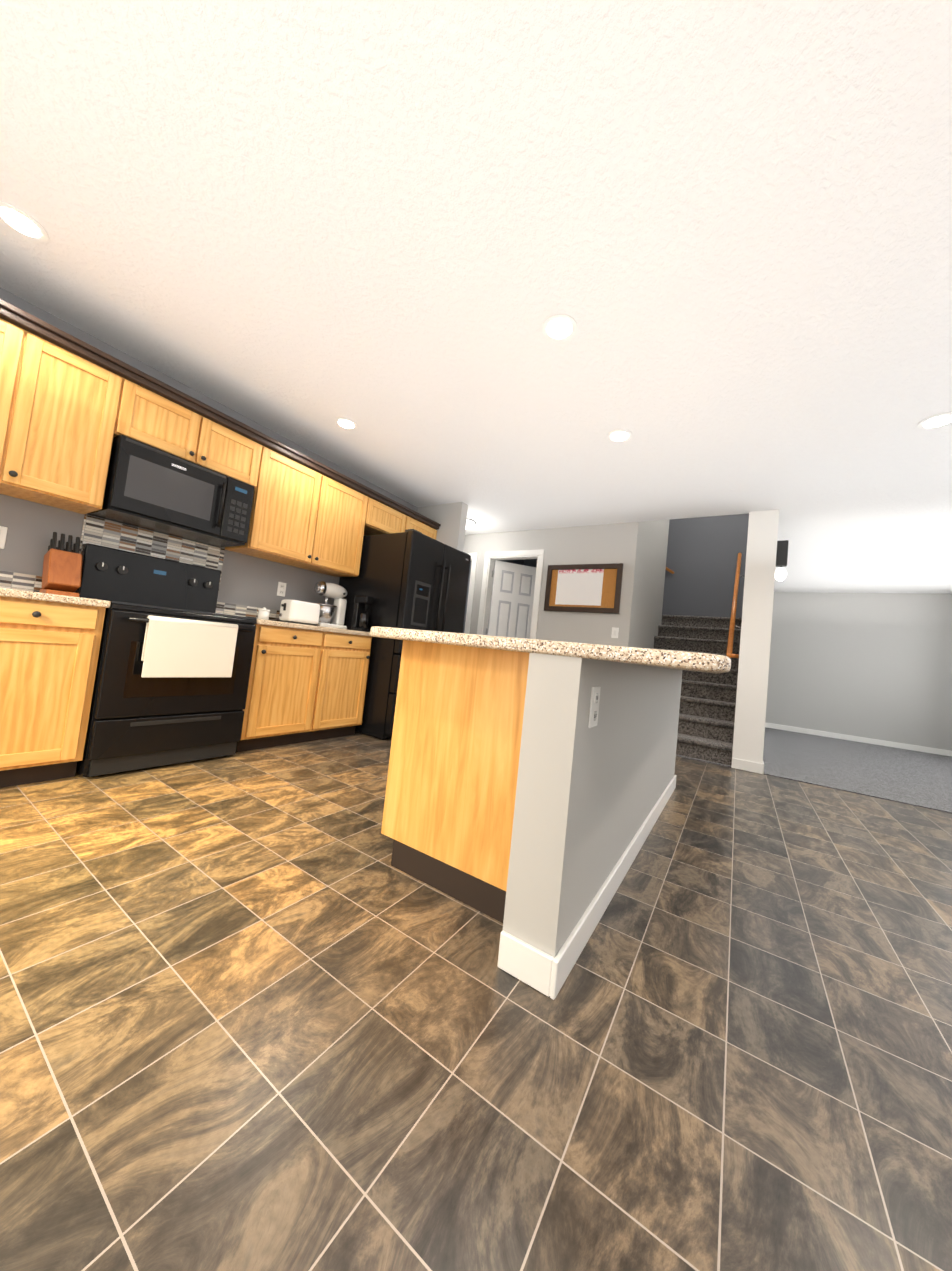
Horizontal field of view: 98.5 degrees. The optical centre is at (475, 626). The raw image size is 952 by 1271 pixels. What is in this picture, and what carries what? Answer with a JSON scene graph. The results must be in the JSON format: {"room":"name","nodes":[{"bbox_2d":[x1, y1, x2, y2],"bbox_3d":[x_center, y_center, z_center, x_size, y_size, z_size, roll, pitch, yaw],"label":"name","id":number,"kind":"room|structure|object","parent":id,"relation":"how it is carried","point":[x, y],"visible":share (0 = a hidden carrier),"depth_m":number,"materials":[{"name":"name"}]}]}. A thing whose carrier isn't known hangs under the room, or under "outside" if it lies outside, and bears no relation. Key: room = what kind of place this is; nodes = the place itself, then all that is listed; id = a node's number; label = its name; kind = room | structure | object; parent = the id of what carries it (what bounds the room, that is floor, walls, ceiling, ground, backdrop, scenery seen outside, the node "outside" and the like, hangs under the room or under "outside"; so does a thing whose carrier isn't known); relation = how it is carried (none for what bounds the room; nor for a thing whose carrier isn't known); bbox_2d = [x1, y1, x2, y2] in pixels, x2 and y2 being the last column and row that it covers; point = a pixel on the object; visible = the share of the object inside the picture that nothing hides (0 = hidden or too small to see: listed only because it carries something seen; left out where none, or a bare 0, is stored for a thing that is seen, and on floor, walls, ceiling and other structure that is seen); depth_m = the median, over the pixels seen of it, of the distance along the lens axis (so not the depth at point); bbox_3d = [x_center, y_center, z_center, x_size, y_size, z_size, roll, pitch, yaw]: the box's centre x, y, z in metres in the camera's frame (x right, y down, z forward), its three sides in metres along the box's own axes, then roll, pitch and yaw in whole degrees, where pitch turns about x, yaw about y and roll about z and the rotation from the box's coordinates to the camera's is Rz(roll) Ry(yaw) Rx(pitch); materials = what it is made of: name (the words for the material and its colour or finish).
{"room":"kitchen","nodes":[
{"label":"kitchen","id":0,"kind":"room"},
{"bbox_2d":[0,287,417,623],"bbox_3d":[-2.383,-0.494,2.603,0.120,2.500,5.580,4,-4,33],"label":"wall","id":1,"kind":"structure","parent":0,"point":[248,580],"depth_m":2.82,"materials":[{"name":"grey paint"}]},
{"bbox_2d":[0,526,7,548],"bbox_3d":[-2.570,-0.485,2.196,0.008,0.120,0.075,4,-4,33],"label":"electrical outlet","id":2,"kind":"object","parent":1,"relation":"attached to","point":[3,532],"visible":1,"depth_m":2.22,"materials":[{"name":"white plastic"}]},
{"bbox_2d":[0,303,127,513],"bbox_3d":[-2.391,-1.109,2.089,0.348,0.805,0.765,4,-4,33],"label":"upper cabinet","id":3,"kind":"object","parent":1,"relation":"attached to","point":[71,407],"depth_m":2.12,"materials":[{"name":"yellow wood"}]},
{"bbox_2d":[79,515,224,591],"bbox_3d":[-2.168,-0.475,2.812,0.010,0.330,0.805,4,-4,33],"label":"backsplash","id":4,"kind":"structure","parent":1,"relation":"attached to","point":[106,533],"depth_m":2.75,"materials":[{"name":"grey tile"}]},
{"bbox_2d":[120,371,267,490],"bbox_3d":[-1.944,-1.247,2.762,0.348,0.365,0.815,4,-4,33],"label":"upper cabinet","id":5,"kind":"object","parent":1,"relation":"attached to","point":[155,416],"depth_m":2.62,"materials":[{"name":"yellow wood"}]},
{"bbox_2d":[87,435,254,546],"bbox_3d":[-1.954,-0.846,2.708,0.437,0.430,0.760,4,-4,33],"label":"microwave","id":6,"kind":"object","parent":5,"relation":"attached to","point":[149,487],"visible":1,"depth_m":2.55,"materials":[{"name":"black metal"}]},
{"bbox_2d":[277,582,286,596],"bbox_3d":[-1.690,-0.329,3.571,0.008,0.120,0.075,4,-4,33],"label":"electrical outlet","id":7,"kind":"object","parent":1,"relation":"attached to","point":[281,590],"visible":1,"depth_m":3.57,"materials":[{"name":"white plastic"}]},
{"bbox_2d":[225,439,371,576],"bbox_3d":[-1.472,-0.935,3.524,0.348,0.805,1.030,4,-4,33],"label":"upper cabinet","id":8,"kind":"object","parent":1,"relation":"attached to","point":[306,515],"depth_m":3.36,"materials":[{"name":"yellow wood"}]},
{"bbox_2d":[368,491,439,539],"bbox_3d":[-0.887,-1.077,4.411,0.348,0.305,1.057,4,-4,33],"label":"upper cabinet","id":9,"kind":"object","parent":1,"relation":"attached to","point":[385,516],"depth_m":4.17,"materials":[{"name":"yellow wood"}]},
{"bbox_2d":[417,502,467,550],"bbox_3d":[-1.089,-0.221,5.143,2.000,2.500,0.120,4,-4,33],"label":"wall","id":10,"kind":"structure","parent":0,"point":[451,518],"depth_m":4.69,"materials":[{"name":"grey paint"}]},
{"bbox_2d":[0,731,951,1270],"bbox_3d":[-0.099,1.002,1.610,7.640,0.100,6.670,4,-4,33],"label":"floor","id":11,"kind":"structure","parent":0,"point":[268,1009],"depth_m":0.91,"materials":[{"name":"brown tile"}]},
{"bbox_2d":[0,598,104,787],"bbox_3d":[-2.469,0.271,1.855,0.633,0.882,0.969,4,-4,33],"label":"base cabinet","id":12,"kind":"object","parent":11,"relation":"on","point":[49,648],"depth_m":1.95,"materials":[{"name":"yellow wood"}]},
{"bbox_2d":[0,586,110,609],"bbox_3d":[-2.835,-0.265,1.210,0.657,0.036,2.563,4,-4,33],"label":"countertop","id":13,"kind":"structure","parent":12,"relation":"on","point":[35,595],"depth_m":1.94,"materials":[{"name":"beige stone"}]},
{"bbox_2d":[39,532,81,596],"bbox_3d":[-2.349,-0.352,2.337,0.179,0.359,0.134,4,-4,33],"label":"knife block","id":14,"kind":"object","parent":13,"relation":"on","point":[62,570],"visible":1,"depth_m":2.31,"materials":[{"name":"brown wood"}]},
{"bbox_2d":[76,543,256,776],"bbox_3d":[-1.933,0.178,2.567,0.716,1.255,0.764,4,-4,33],"label":"range","id":15,"kind":"object","parent":11,"relation":"on","point":[172,676],"visible":0.98,"depth_m":2.39,"materials":[{"name":"black metal"}]},
{"bbox_2d":[215,602,372,751],"bbox_3d":[-1.486,0.385,3.354,0.664,1.023,1.069,4,-4,33],"label":"base cabinet","id":16,"kind":"object","parent":11,"relation":"on","point":[307,683],"visible":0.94,"depth_m":3.12,"materials":[{"name":"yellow wood"}]},
{"bbox_2d":[257,607,269,619],"bbox_3d":[-1.691,-0.105,3.270,0.084,0.105,0.084,4,-4,33],"label":"canister","id":17,"kind":"object","parent":16,"relation":"on","point":[263,613],"visible":0.94,"depth_m":3.24,"materials":[{"name":"white ceramic"}]},
{"bbox_2d":[279,599,319,625],"bbox_3d":[-1.490,-0.120,3.449,0.180,0.196,0.308,4,-4,33],"label":"toaster","id":18,"kind":"object","parent":16,"relation":"on","point":[299,612],"visible":0.92,"depth_m":3.37,"materials":[{"name":"white"}]},
{"bbox_2d":[314,581,346,628],"bbox_3d":[-1.334,-0.197,3.755,0.202,0.414,0.333,4,-4,33],"label":"stand mixer","id":19,"kind":"object","parent":16,"relation":"on","point":[335,611],"visible":0.92,"depth_m":3.71,"materials":[{"name":"white"}]},
{"bbox_2d":[351,595,373,631],"bbox_3d":[-1.022,-0.120,3.692,0.160,0.320,0.090,4,-4,33],"label":"coffee maker","id":20,"kind":"object","parent":16,"relation":"on","point":[360,618],"visible":1,"depth_m":3.67,"materials":[{"name":"black plastic"}]},
{"bbox_2d":[339,529,470,739],"bbox_3d":[-0.743,0.083,4.142,0.962,1.862,0.925,4,-4,33],"label":"fridge","id":21,"kind":"object","parent":11,"relation":"on","point":[412,579],"visible":0.58,"depth_m":3.70,"materials":[{"name":"black metal"}]},
{"bbox_2d":[370,634,681,999],"bbox_3d":[0.538,0.615,2.299,0.834,0.876,2.398,4,-4,33],"label":"kitchen island","id":22,"kind":"object","parent":11,"relation":"on","point":[531,786],"depth_m":1.40,"materials":[{"name":"grey paint"}]},
{"bbox_2d":[370,626,730,673],"bbox_3d":[0.666,0.166,2.278,1.306,0.040,2.400,4,-4,33],"label":"island countertop","id":23,"kind":"structure","parent":22,"relation":"on","point":[668,659],"depth_m":1.07,"materials":[{"name":"beige stone"}]},
{"bbox_2d":[0,0,951,593],"bbox_3d":[1.425,-1.343,3.706,7.640,0.100,11.340,4,-4,33],"label":"ceiling","id":24,"kind":"structure","parent":0,"point":[398,232],"depth_m":1.64,"materials":[{"name":"white paint"}]},
{"bbox_2d":[0,201,47,241],"bbox_3d":[-1.972,-1.750,1.776,0.170,0.008,0.170,4,-4,33],"label":"recessed light","id":25,"kind":"object","parent":24,"relation":"in","point":[20,221],"visible":1,"depth_m":1.77,"materials":[{"name":"white plastic"}]},
{"bbox_2d":[335,417,357,429],"bbox_3d":[-1.004,-1.572,3.176,0.170,0.008,0.170,4,-4,33],"label":"recessed light","id":26,"kind":"object","parent":24,"relation":"in","point":[346,423],"visible":1,"depth_m":3.17,"materials":[{"name":"white plastic"}]},
{"bbox_2d":[466,518,474,528],"bbox_3d":[-0.157,-1.352,5.316,0.300,0.140,0.300,4,-4,33],"label":"light","id":27,"kind":"object","parent":24,"relation":"attached to","point":[470,523],"visible":0.19,"depth_m":5.24,"materials":[{"name":"white glass"}]},
{"bbox_2d":[542,314,576,341],"bbox_3d":[0.415,-1.484,2.042,0.170,0.008,0.170,4,-4,33],"label":"recessed light","id":28,"kind":"object","parent":24,"relation":"in","point":[559,327],"visible":1,"depth_m":2.03,"materials":[{"name":"white plastic"}]},
{"bbox_2d":[607,429,631,441],"bbox_3d":[1.030,-1.371,2.947,0.170,0.008,0.170,4,-4,33],"label":"recessed light","id":29,"kind":"object","parent":24,"relation":"in","point":[620,435],"visible":1,"depth_m":2.94,"materials":[{"name":"white plastic"}]},
{"bbox_2d":[917,412,951,428],"bbox_3d":[2.739,-1.219,2.432,0.170,0.008,0.170,4,-4,33],"label":"recessed light","id":30,"kind":"object","parent":24,"relation":"in","point":[938,420],"visible":1,"depth_m":2.43,"materials":[{"name":"white plastic"}]},
{"bbox_2d":[487,559,523,632],"bbox_3d":[0.348,-0.005,6.333,0.040,2.500,1.180,4,-4,33],"label":"wall","id":31,"kind":"structure","parent":0,"point":[520,562],"depth_m":6.60,"materials":[{"name":"grey paint"}]},
{"bbox_2d":[524,559,536,566],"bbox_3d":[0.849,0.070,6.744,3.540,2.500,0.060,4,-4,33],"label":"wall","id":32,"kind":"structure","parent":0,"point":[531,562],"depth_m":6.80,"materials":[{"name":"grey paint"}]},
{"bbox_2d":[463,523,626,645],"bbox_3d":[0.461,-0.039,5.489,2.840,2.500,0.120,4,-4,33],"label":"wall","id":33,"kind":"structure","parent":0,"point":[600,544],"depth_m":5.07,"materials":[{"name":"grey paint"}]},
{"bbox_2d":[463,561,471,632],"bbox_3d":[-0.434,0.075,6.047,0.708,2.130,0.113,4,-4,33],"label":"door leaf","id":34,"kind":"structure","parent":33,"relation":"in","point":[467,596],"depth_m":5.94,"materials":[{"name":"white wood"}]},
{"bbox_2d":[464,553,477,633],"bbox_3d":[-0.433,0.033,6.044,0.890,2.230,0.138,4,-4,33],"label":"door frame","id":35,"kind":"structure","parent":33,"relation":"attached to","point":[471,591],"depth_m":5.80,"materials":[{"name":"white wood"}]},
{"bbox_2d":[477,549,543,638],"bbox_3d":[0.420,0.093,5.491,0.887,2.230,0.138,4,-4,33],"label":"door frame","id":36,"kind":"structure","parent":33,"relation":"attached to","point":[486,591],"depth_m":5.62,"materials":[{"name":"white wood"}]},
{"bbox_2d":[487,560,535,638],"bbox_3d":[0.505,0.161,5.796,0.703,2.130,0.113,7,-3,-19],"label":"door leaf","id":37,"kind":"structure","parent":33,"relation":"in","point":[512,597],"depth_m":5.83,"materials":[{"name":"white wood"}]},
{"bbox_2d":[544,563,622,613],"bbox_3d":[1.271,-0.467,4.934,0.920,0.580,0.028,4,-4,33],"label":"frame","id":38,"kind":"object","parent":33,"relation":"attached to","point":[592,588],"visible":1,"depth_m":4.91,"materials":[{"name":"brown wood"}]},
{"bbox_2d":[611,627,618,637],"bbox_3d":[1.585,0.066,4.680,0.075,0.120,0.008,4,-4,33],"label":"light switch","id":39,"kind":"object","parent":33,"relation":"attached to","point":[615,631],"visible":1,"depth_m":4.68,"materials":[{"name":"white plastic"}]},
{"bbox_2d":[617,520,668,648],"bbox_3d":[2.372,-1.192,5.588,0.120,5.200,2.100,4,-4,33],"label":"wall","id":40,"kind":"structure","parent":0,"point":[641,604],"depth_m":5.08,"materials":[{"name":"grey paint"}]},
{"bbox_2d":[662,513,748,617],"bbox_3d":[3.514,-0.957,7.705,3.000,5.200,0.120,4,-4,33],"label":"wall","id":41,"kind":"structure","parent":0,"point":[702,557],"depth_m":7.29,"materials":[{"name":"grey paint"}]},
{"bbox_2d":[676,727,951,812],"bbox_3d":[2.942,1.574,6.361,7.640,0.108,4.670,4,-4,33],"label":"floor carpet","id":42,"kind":"object","parent":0,"point":[914,778],"depth_m":4.52,"materials":[{"name":"grey carpet"}]},
{"bbox_2d":[650,615,741,765],"bbox_3d":[2.330,0.211,6.199,2.790,2.470,3.434,4,-4,33],"label":"stair","id":43,"kind":"structure","parent":42,"relation":"on","point":[706,721],"depth_m":4.85,"materials":[{"name":"carpet"}]},
{"bbox_2d":[732,509,778,763],"bbox_3d":[2.722,0.119,4.005,0.240,2.500,0.190,4,-4,33],"label":"wall","id":44,"kind":"structure","parent":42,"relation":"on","point":[753,673],"depth_m":3.92,"materials":[{"name":"white paint"}]},
{"bbox_2d":[765,592,951,750],"bbox_3d":[6.358,0.663,7.000,2.720,2.500,0.120,4,-4,33],"label":"wall","id":45,"kind":"structure","parent":0,"point":[878,666],"depth_m":6.85,"materials":[{"name":"grey paint"}]},
{"bbox_2d":[731,722,951,773],"bbox_3d":[1.163,1.142,3.571,7.400,0.095,11.100,4,-4,33],"label":"baseboard","id":46,"kind":"structure","parent":45,"relation":"attached to","point":[746,765],"depth_m":6.56,"materials":[{"name":"white"}]},
{"bbox_3d":[3.816,-1.041,5.575,0.190,5.200,3.380,4,-4,33],"label":"wall","id":47,"kind":"structure","parent":0,"visible":0},
{"bbox_2d":[726,553,744,657],"bbox_3d":[3.244,-0.395,5.076,0.108,1.652,2.328,4,-4,33],"label":"handrail","id":48,"kind":"object","parent":47,"relation":"attached to","point":[729,654],"visible":0.9,"depth_m":4.70,"materials":[{"name":"brown wood"}]},
{"bbox_2d":[775,540,788,580],"bbox_3d":[3.007,-0.654,4.072,0.132,0.399,0.096,4,-4,33],"label":"sconce","id":49,"kind":"object","parent":47,"relation":"attached to","point":[781,559],"visible":0.9,"depth_m":4.04,"materials":[{"name":"black"}]}
]}

